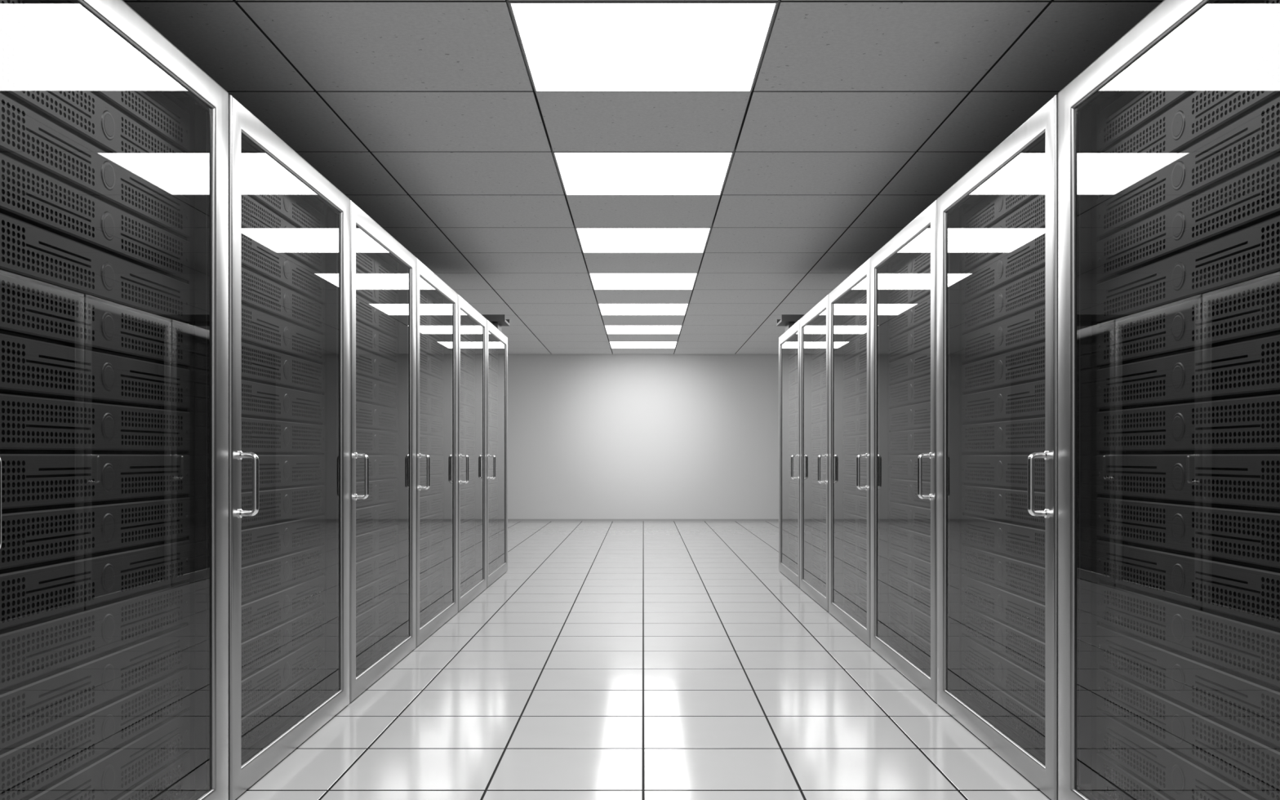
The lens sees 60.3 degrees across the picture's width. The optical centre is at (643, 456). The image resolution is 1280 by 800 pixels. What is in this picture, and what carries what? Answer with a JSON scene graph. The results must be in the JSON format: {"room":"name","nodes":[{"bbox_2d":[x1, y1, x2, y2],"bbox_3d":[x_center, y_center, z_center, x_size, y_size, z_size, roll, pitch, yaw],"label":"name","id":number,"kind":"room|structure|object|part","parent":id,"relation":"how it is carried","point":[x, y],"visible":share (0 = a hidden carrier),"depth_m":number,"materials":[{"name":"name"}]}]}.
{"room":"server room","nodes":[
{"label":"server room","id":0,"kind":"room"},
{"bbox_2d":[122,0,1164,354],"bbox_3d":[0.000,-1.680,7.525,7.000,0.020,21.050,0,0,0],"label":"ceiling","id":1,"kind":"structure","parent":0,"point":[428,116],"depth_m":5.56,"materials":[{"name":"tile"}]},
{"bbox_2d":[508,0,777,92],"bbox_3d":[0.000,-1.675,4.550,0.992,0.015,0.992,0,0,0],"label":"ceiling light panel","id":2,"kind":"object","parent":1,"relation":"in","point":[567,46],"depth_m":4.46,"materials":[{"name":"white plastic"}]},
{"bbox_2d":[552,151,733,195],"bbox_3d":[0.000,-1.675,6.550,0.992,0.015,0.992,0,0,0],"label":"ceiling light panel","id":3,"kind":"object","parent":1,"relation":"in","point":[581,173],"depth_m":6.49,"materials":[{"name":"white plastic"}]},
{"bbox_2d":[575,227,711,253],"bbox_3d":[0.000,-1.675,8.550,0.992,0.015,0.992,0,0,0],"label":"ceiling light panel","id":4,"kind":"object","parent":1,"relation":"in","point":[592,240],"depth_m":8.53,"materials":[{"name":"white plastic"}]},
{"bbox_2d":[588,272,697,289],"bbox_3d":[0.000,-1.675,10.550,0.992,0.015,0.992,0,0,0],"label":"ceiling light panel","id":5,"kind":"object","parent":1,"relation":"in","point":[600,281],"depth_m":10.52,"materials":[{"name":"white plastic"}]},
{"bbox_2d":[597,302,688,315],"bbox_3d":[0.000,-1.675,12.550,0.992,0.015,0.992,0,0,0],"label":"ceiling light panel","id":6,"kind":"object","parent":1,"relation":"in","point":[605,308],"depth_m":12.50,"materials":[{"name":"white plastic"}]},
{"bbox_2d":[604,324,682,333],"bbox_3d":[0.000,-1.675,14.550,0.992,0.015,0.992,0,0,0],"label":"ceiling light panel","id":7,"kind":"object","parent":1,"relation":"in","point":[610,329],"depth_m":14.51,"materials":[{"name":"white plastic"}]},
{"bbox_2d":[608,341,677,348],"bbox_3d":[0.000,-1.675,16.550,0.992,0.015,0.992,0,0,0],"label":"ceiling light panel","id":8,"kind":"object","parent":1,"relation":"in","point":[614,344],"depth_m":16.53,"materials":[{"name":"white plastic"}]},
{"bbox_2d":[235,520,1051,799],"bbox_3d":[0.000,1.062,7.525,7.000,0.005,21.050,0,0,0],"label":"floor","id":9,"kind":"structure","parent":0,"point":[608,660],"depth_m":4.84,"materials":[{"name":"tile"}]},
{"bbox_2d":[0,0,228,799],"bbox_3d":[-1.720,-0.020,2.655,1.060,2.160,1.364,0,0,0],"label":"tall cabinet","id":10,"kind":"object","parent":9,"relation":"on","point":[114,142],"visible":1,"depth_m":2.75,"materials":[{"name":"black"}]},
{"bbox_3d":[-1.220,0.087,2.043,0.060,0.208,0.027,0,0,0],"label":"door handle","id":11,"kind":"part","parent":10,"relation":"part of","materials":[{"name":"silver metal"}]},
{"bbox_3d":[-1.263,-0.022,2.655,0.026,2.156,1.346,0,0,0],"label":"door frame","id":12,"kind":"part","parent":10,"relation":"part of","materials":[{"name":"metal"}]},
{"bbox_2d":[228,94,349,799],"bbox_3d":[-1.720,-0.020,4.025,1.060,2.160,1.364,0,0,0],"label":"tall cabinet","id":13,"kind":"object","parent":9,"relation":"on","point":[289,224],"visible":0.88,"depth_m":4.05,"materials":[{"name":"black glass"}]},
{"bbox_3d":[-1.220,0.087,3.413,0.060,0.208,0.027,0,0,0],"label":"door handle","id":14,"kind":"part","parent":13,"relation":"part of","materials":[{"name":"silver metal"}]},
{"bbox_2d":[349,200,415,702],"bbox_3d":[-1.720,-0.020,5.395,1.060,2.160,1.364,0,0,0],"label":"tall cabinet","id":15,"kind":"object","parent":9,"relation":"on","point":[382,271],"visible":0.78,"depth_m":5.55,"materials":[{"name":"black glass"}]},
{"bbox_3d":[-1.220,0.087,4.783,0.060,0.208,0.027,0,0,0],"label":"door handle","id":16,"kind":"part","parent":15,"relation":"part of","materials":[{"name":"silver metal"}]},
{"bbox_2d":[415,257,457,647],"bbox_3d":[-1.720,-0.020,6.765,1.060,2.160,1.364,0,0,0],"label":"tall cabinet","id":17,"kind":"object","parent":9,"relation":"on","point":[436,302],"visible":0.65,"depth_m":7.05,"materials":[{"name":"black glass"}]},
{"bbox_3d":[-1.220,0.087,6.153,0.060,0.208,0.027,0,0,0],"label":"door handle","id":18,"kind":"part","parent":17,"relation":"part of","materials":[{"name":"silver metal"}]},
{"bbox_2d":[457,294,486,611],"bbox_3d":[-1.720,-0.020,8.135,1.060,2.160,1.364,0,0,0],"label":"tall cabinet","id":19,"kind":"object","parent":9,"relation":"on","point":[472,325],"visible":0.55,"depth_m":8.53,"materials":[{"name":"black"}]},
{"bbox_3d":[-1.220,0.087,7.523,0.060,0.208,0.027,0,0,0],"label":"door handle","id":20,"kind":"part","parent":19,"relation":"part of","materials":[{"name":"silver metal"}]},
{"bbox_2d":[486,319,507,587],"bbox_3d":[-1.720,-0.020,9.505,1.060,2.160,1.364,0,0,0],"label":"tall cabinet","id":21,"kind":"object","parent":9,"relation":"on","point":[496,341],"visible":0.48,"depth_m":9.90,"materials":[{"name":"black"}]},
{"bbox_3d":[-1.220,0.087,8.893,0.060,0.208,0.027,0,0,0],"label":"door handle","id":22,"kind":"part","parent":21,"relation":"part of","materials":[{"name":"silver metal"}]},
{"bbox_2d":[481,314,510,331],"bbox_3d":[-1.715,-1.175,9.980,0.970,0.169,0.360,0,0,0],"label":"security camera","id":23,"kind":"object","parent":21,"relation":"on","point":[499,321],"visible":0.3,"depth_m":9.80,"materials":[{"name":"paint"}]},
{"bbox_3d":[-1.260,-0.022,9.492,0.001,1.993,1.164,0,0,0],"label":"door glass","id":24,"kind":"part","parent":21,"relation":"part of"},
{"bbox_2d":[778,319,799,587],"bbox_3d":[1.720,-0.020,9.505,1.060,2.160,1.364,0,0,0],"label":"tall cabinet","id":25,"kind":"object","parent":9,"relation":"on","point":[789,341],"visible":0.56,"depth_m":9.96,"materials":[{"name":"black"}]},
{"bbox_3d":[1.260,-0.022,9.492,0.001,1.993,1.164,0,0,0],"label":"door glass","id":26,"kind":"part","parent":25,"relation":"part of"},
{"bbox_2d":[776,314,804,331],"bbox_3d":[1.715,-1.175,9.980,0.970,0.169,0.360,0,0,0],"label":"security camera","id":27,"kind":"object","parent":25,"relation":"on","point":[787,321],"visible":0.3,"depth_m":9.80,"materials":[{"name":"paint"}]},
{"bbox_3d":[1.220,0.087,8.893,0.060,0.208,0.027,0,0,0],"label":"door handle","id":28,"kind":"part","parent":25,"relation":"part of","materials":[{"name":"silver metal"}]},
{"bbox_2d":[800,294,828,611],"bbox_3d":[1.720,-0.020,8.135,1.060,2.160,1.364,0,0,0],"label":"tall cabinet","id":29,"kind":"object","parent":9,"relation":"on","point":[814,325],"visible":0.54,"depth_m":8.53,"materials":[{"name":"black"}]},
{"bbox_3d":[1.220,0.087,7.523,0.060,0.208,0.027,0,0,0],"label":"door handle","id":30,"kind":"part","parent":29,"relation":"part of","materials":[{"name":"silver metal"}]},
{"bbox_2d":[828,257,871,647],"bbox_3d":[1.720,-0.020,6.765,1.060,2.160,1.364,0,0,0],"label":"tall cabinet","id":31,"kind":"object","parent":9,"relation":"on","point":[850,302],"visible":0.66,"depth_m":7.05,"materials":[{"name":"black"}]},
{"bbox_3d":[1.220,0.087,6.153,0.060,0.208,0.027,0,0,0],"label":"door handle","id":32,"kind":"part","parent":31,"relation":"part of","materials":[{"name":"silver metal"}]},
{"bbox_2d":[871,200,937,702],"bbox_3d":[1.720,-0.020,5.395,1.060,2.160,1.364,0,0,0],"label":"tall cabinet","id":33,"kind":"object","parent":9,"relation":"on","point":[904,271],"visible":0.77,"depth_m":5.55,"materials":[{"name":"black glass"}]},
{"bbox_3d":[1.220,0.087,4.783,0.060,0.208,0.027,0,0,0],"label":"door handle","id":34,"kind":"part","parent":33,"relation":"part of","materials":[{"name":"silver metal"}]},
{"bbox_2d":[937,94,1057,799],"bbox_3d":[1.720,-0.020,4.025,1.060,2.160,1.364,0,0,0],"label":"tall cabinet","id":35,"kind":"object","parent":9,"relation":"on","point":[997,224],"visible":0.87,"depth_m":4.08,"materials":[{"name":"black glass"}]},
{"bbox_3d":[1.220,0.087,3.413,0.060,0.208,0.027,0,0,0],"label":"door handle","id":36,"kind":"part","parent":35,"relation":"part of","materials":[{"name":"silver metal"}]},
{"bbox_2d":[1057,0,1279,799],"bbox_3d":[1.720,-0.020,2.655,1.060,2.160,1.364,0,0,0],"label":"tall cabinet","id":37,"kind":"object","parent":9,"relation":"on","point":[1169,140],"visible":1,"depth_m":2.75,"materials":[{"name":"black"}]},
{"bbox_3d":[1.263,-0.022,2.655,0.026,2.156,1.346,0,0,0],"label":"door frame","id":38,"kind":"part","parent":37,"relation":"part of","materials":[{"name":"metal"}]},
{"bbox_2d":[507,353,778,521],"bbox_3d":[0.000,-0.320,18.100,7.200,2.800,0.100,0,0,0],"label":"wall","id":39,"kind":"structure","parent":0,"point":[612,436],"depth_m":18.05,"materials":[{"name":"white paint"}]},
{"bbox_2d":[507,519,778,520],"bbox_3d":[0.000,1.042,18.044,7.000,0.035,0.012,0,0,0],"label":"baseboard","id":40,"kind":"structure","parent":39,"relation":"attached to","point":[508,519],"depth_m":18.04,"materials":[{"name":"grey"}]}
]}

